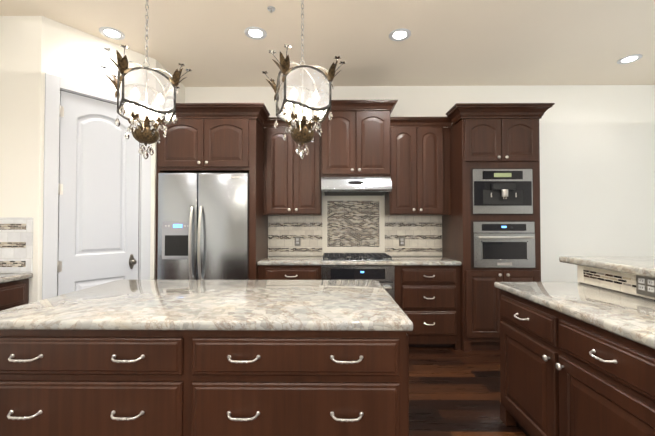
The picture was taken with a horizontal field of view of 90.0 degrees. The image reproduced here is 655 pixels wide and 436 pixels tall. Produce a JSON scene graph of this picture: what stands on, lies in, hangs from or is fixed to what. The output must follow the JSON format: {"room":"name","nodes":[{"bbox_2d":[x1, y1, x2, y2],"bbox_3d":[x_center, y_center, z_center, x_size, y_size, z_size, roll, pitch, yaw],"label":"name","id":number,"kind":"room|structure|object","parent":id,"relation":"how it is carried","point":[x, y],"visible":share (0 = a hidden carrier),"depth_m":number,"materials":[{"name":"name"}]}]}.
{"room":"kitchen","nodes":[
{"label":"kitchen","id":0,"kind":"room"},
{"bbox_2d":[0,16,71,302],"bbox_3d":[-2.625,-0.146,2.746,0.732,3.008,0.191,0,-1,1],"label":"wall","id":1,"kind":"structure","parent":0,"point":[31,47],"depth_m":2.66,"materials":[{"name":"paint"}]},
{"bbox_2d":[0,217,33,272],"bbox_3d":[-2.695,0.206,1.925,0.628,0.444,1.440,0,-1,1],"label":"backsplash","id":2,"kind":"structure","parent":1,"relation":"attached to","point":[16,244],"depth_m":2.63,"materials":[{"name":"tile"}]},
{"bbox_2d":[42,73,150,299],"bbox_3d":[-2.092,0.092,3.018,0.119,2.542,0.834,-1,-1,38],"label":"door frame","id":3,"kind":"structure","parent":1,"relation":"attached to","point":[54,85],"depth_m":2.72,"materials":[{"name":"grey wood"}]},
{"bbox_2d":[57,90,139,295],"bbox_3d":[-2.066,0.139,3.002,0.438,2.430,0.532,0,-1,1],"label":"pantry door","id":4,"kind":"structure","parent":1,"relation":"in","point":[98,213],"depth_m":2.96,"materials":[{"name":"grey wood"}]},
{"bbox_2d":[0,0,654,86],"bbox_3d":[1.070,-1.750,-0.119,8.480,0.100,8.600,0,-1,1],"label":"ceiling","id":5,"kind":"structure","parent":0,"point":[209,43],"depth_m":2.99,"materials":[{"name":"paint"}]},
{"bbox_2d":[99,27,124,39],"bbox_3d":[-1.920,-1.643,2.920,0.196,0.007,0.196,0,-1,1],"label":"recessed light","id":6,"kind":"object","parent":5,"relation":"in","point":[112,33],"visible":1,"depth_m":2.92,"materials":[{"name":"grey"}]},
{"bbox_2d":[100,0,190,158],"bbox_3d":[-1.019,-1.000,1.850,0.422,1.329,0.423,1,-1,-38],"label":"pendant light","id":7,"kind":"object","parent":5,"relation":"hanging from","point":[145,96],"visible":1,"depth_m":1.78,"materials":[{"name":"glass"}]},
{"bbox_2d":[244,26,266,39],"bbox_3d":[-0.640,-1.643,2.917,0.196,0.007,0.196,0,-1,1],"label":"recessed light","id":8,"kind":"object","parent":5,"relation":"in","point":[256,33],"visible":1,"depth_m":2.91,"materials":[{"name":"grey"}]},
{"bbox_2d":[267,6,274,12],"bbox_3d":[-0.443,-1.638,2.585,0.064,0.029,0.064,0,-1,1],"label":"sprinkler","id":9,"kind":"object","parent":5,"relation":"attached to","point":[271,9],"visible":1,"depth_m":2.58,"materials":[{"name":"grey metal"}]},
{"bbox_2d":[262,0,345,158],"bbox_3d":[-0.139,-1.000,1.841,0.422,1.329,0.423,0,-1,-19],"label":"pendant light","id":10,"kind":"object","parent":5,"relation":"hanging from","point":[302,96],"visible":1,"depth_m":1.74,"materials":[{"name":"glass"}]},
{"bbox_2d":[389,28,410,40],"bbox_3d":[0.650,-1.643,2.944,0.196,0.007,0.196,0,-1,1],"label":"recessed light","id":11,"kind":"object","parent":5,"relation":"in","point":[401,34],"visible":1,"depth_m":2.93,"materials":[{"name":"grey"}]},
{"bbox_2d":[617,54,641,63],"bbox_3d":[3.115,-1.636,3.379,0.196,0.007,0.196,0,-1,1],"label":"recessed light","id":12,"kind":"object","parent":5,"relation":"in","point":[629,59],"visible":0.98,"depth_m":3.37,"materials":[{"name":"grey"}]},
{"bbox_2d":[176,84,654,281],"bbox_3d":[1.637,-0.123,4.078,7.090,3.008,0.140,0,-1,1],"label":"wall","id":13,"kind":"structure","parent":0,"point":[597,169],"depth_m":4.00,"materials":[{"name":"paint"}]},
{"bbox_2d":[263,117,321,215],"bbox_3d":[-0.400,-0.576,3.834,0.661,1.085,0.399,0,-1,1],"label":"upper cabinet","id":14,"kind":"object","parent":13,"relation":"attached to","point":[291,182],"visible":0.85,"depth_m":3.69,"materials":[{"name":"brown wood"}]},
{"bbox_2d":[268,195,441,255],"bbox_3d":[0.335,0.010,4.011,2.124,0.907,0.014,0,-1,1],"label":"backsplash","id":15,"kind":"structure","parent":13,"relation":"attached to","point":[353,224],"depth_m":4.01,"materials":[{"name":"beige tile"}]},
{"bbox_2d":[295,236,300,245],"bbox_3d":[-0.367,0.284,4.008,0.072,0.116,0.008,0,-1,1],"label":"electrical outlet","id":16,"kind":"object","parent":15,"relation":"attached to","point":[297,240],"visible":1,"depth_m":4.01,"materials":[{"name":"grey plastic"}]},
{"bbox_2d":[399,237,404,245],"bbox_3d":[0.909,0.284,3.995,0.072,0.116,0.008,0,-1,1],"label":"electrical outlet","id":17,"kind":"object","parent":15,"relation":"attached to","point":[401,241],"visible":1,"depth_m":3.99,"materials":[{"name":"grey plastic"}]},
{"bbox_2d":[321,100,397,178],"bbox_3d":[0.315,-0.867,3.797,0.909,0.835,0.469,0,-1,1],"label":"upper cabinet","id":18,"kind":"object","parent":13,"relation":"attached to","point":[355,138],"visible":0.9,"depth_m":3.61,"materials":[{"name":"brown wood"}]},
{"bbox_2d":[321,177,391,195],"bbox_3d":[0.314,-0.361,3.760,0.755,0.171,0.508,0,-1,1],"label":"range hood","id":19,"kind":"object","parent":18,"relation":"attached to","point":[355,186],"visible":0.96,"depth_m":3.53,"materials":[{"name":"silver metal"}]},
{"bbox_2d":[385,117,451,215],"bbox_3d":[1.047,-0.576,3.819,0.696,1.085,0.399,0,-1,1],"label":"upper cabinet","id":20,"kind":"object","parent":13,"relation":"attached to","point":[420,162],"visible":0.98,"depth_m":3.67,"materials":[{"name":"brown wood"}]},
{"bbox_2d":[409,347,526,435],"bbox_3d":[1.070,1.358,-0.172,8.480,0.100,8.600,0,-1,1],"label":"floor","id":21,"kind":"structure","parent":0,"point":[453,391],"depth_m":2.53,"materials":[{"name":"brown wood"}]},
{"bbox_2d":[0,278,28,310],"bbox_3d":[-2.694,0.914,2.313,0.618,0.874,0.635,0,-1,1],"label":"base cabinet","id":22,"kind":"object","parent":21,"relation":"on","point":[14,294],"visible":0.38,"depth_m":2.47,"materials":[{"name":"brown wood"}]},
{"bbox_2d":[0,273,32,283],"bbox_3d":[-2.690,0.449,1.920,0.636,0.040,1.438,0,-1,1],"label":"countertop","id":23,"kind":"structure","parent":22,"relation":"on","point":[7,277],"depth_m":2.51,"materials":[{"name":"stone"}]},
{"bbox_2d":[157,173,248,279],"bbox_3d":[-1.272,0.457,3.621,0.924,1.832,0.734,0,-1,1],"label":"refrigerator","id":24,"kind":"object","parent":21,"relation":"on","point":[203,226],"visible":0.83,"depth_m":3.34,"materials":[{"name":"silver metal"}]},
{"bbox_2d":[0,330,408,435],"bbox_3d":[-0.569,0.905,1.787,1.829,0.874,1.000,0,-1,1],"label":"kitchen island","id":25,"kind":"object","parent":21,"relation":"on","point":[184,383],"visible":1,"depth_m":1.33,"materials":[{"name":"brown wood"}]},
{"bbox_2d":[0,280,412,330],"bbox_3d":[-0.569,0.447,1.825,1.846,0.040,0.997,0,-1,1],"label":"island countertop","id":26,"kind":"structure","parent":25,"relation":"on","point":[315,305],"depth_m":1.53,"materials":[{"name":"stone"}]},
{"bbox_2d":[155,103,269,279],"bbox_3d":[-1.202,0.111,3.652,1.131,2.524,0.755,0,-1,1],"label":"tall cabinet","id":27,"kind":"object","parent":21,"relation":"on","point":[214,138],"visible":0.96,"depth_m":3.37,"materials":[{"name":"brown wood"}]},
{"bbox_2d":[258,265,321,279],"bbox_3d":[-0.397,0.937,3.693,0.666,0.874,0.629,0,-1,1],"label":"base cabinet","id":28,"kind":"object","parent":21,"relation":"on","point":[289,272],"visible":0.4,"depth_m":3.42,"materials":[{"name":"brown wood"}]},
{"bbox_2d":[321,265,394,300],"bbox_3d":[0.318,0.887,3.645,0.756,0.772,0.618,0,-1,1],"label":"built-in oven","id":29,"kind":"object","parent":21,"relation":"on","point":[383,275],"visible":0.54,"depth_m":3.39,"materials":[{"name":"silver metal"}]},
{"bbox_2d":[393,265,460,349],"bbox_3d":[1.047,0.937,3.678,0.694,0.874,0.629,0,-1,1],"label":"base cabinet","id":30,"kind":"object","parent":21,"relation":"on","point":[428,300],"visible":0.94,"depth_m":3.41,"materials":[{"name":"brown wood"}]},
{"bbox_2d":[257,256,461,265],"bbox_3d":[0.332,0.479,3.705,2.128,0.040,0.608,0,-1,1],"label":"countertop","id":31,"kind":"structure","parent":30,"relation":"on","point":[397,260],"depth_m":3.42,"materials":[{"name":"stone"}]},
{"bbox_2d":[321,253,392,260],"bbox_3d":[0.318,0.437,3.692,0.760,0.044,0.470,0,-1,1],"label":"cooktop","id":32,"kind":"object","parent":31,"relation":"in","point":[356,257],"visible":1,"depth_m":3.58,"materials":[{"name":"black metal"}]},
{"bbox_2d":[442,103,554,351],"bbox_3d":[1.795,0.111,3.638,0.987,2.524,0.723,0,-1,1],"label":"tall cabinet","id":33,"kind":"object","parent":21,"relation":"on","point":[494,135],"visible":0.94,"depth_m":3.37,"materials":[{"name":"brown wood"}]},
{"bbox_2d":[472,169,532,213],"bbox_3d":[1.796,-0.274,3.331,0.609,0.457,0.087,0,-1,1],"label":"coffee machine","id":34,"kind":"object","parent":33,"relation":"in","point":[502,191],"visible":1,"depth_m":3.35,"materials":[{"name":"silver metal"}]},
{"bbox_2d":[473,222,534,267],"bbox_3d":[1.804,0.272,3.329,0.621,0.466,0.072,0,-1,1],"label":"wall oven","id":35,"kind":"object","parent":33,"relation":"in","point":[503,244],"visible":1,"depth_m":3.34,"materials":[{"name":"silver metal"}]},
{"bbox_2d":[500,289,654,435],"bbox_3d":[1.422,0.901,1.622,0.569,0.874,1.160,0,-1,1],"label":"base cabinet","id":36,"kind":"object","parent":21,"relation":"on","point":[561,374],"depth_m":1.55,"materials":[{"name":"brown wood"}]},
{"bbox_2d":[494,282,654,348],"bbox_3d":[1.413,0.436,1.173,0.578,0.040,2.125,0,-1,1],"label":"countertop","id":37,"kind":"structure","parent":36,"relation":"on","point":[628,316],"depth_m":1.60,"materials":[{"name":"stone"}]},
{"bbox_2d":[577,265,654,299],"bbox_3d":[1.768,0.814,1.176,0.152,1.034,2.112,0,-1,1],"label":"backsplash","id":38,"kind":"structure","parent":36,"relation":"attached to","point":[618,281],"depth_m":1.98,"materials":[{"name":"beige tile"}]},
{"bbox_2d":[559,256,654,277],"bbox_3d":[1.961,0.274,1.223,0.645,0.044,2.230,0,-1,1],"label":"peninsula bar","id":39,"kind":"object","parent":38,"relation":"on","point":[640,265],"visible":1,"depth_m":2.00,"materials":[{"name":"stone"}]},
{"bbox_2d":[636,275,654,297],"bbox_3d":[1.694,0.356,1.739,0.008,0.115,0.116,0,-1,1],"label":"outlet","id":40,"kind":"object","parent":38,"relation":"attached to","point":[645,285],"visible":0.98,"depth_m":1.74,"materials":[{"name":"grey plastic"}]}
]}

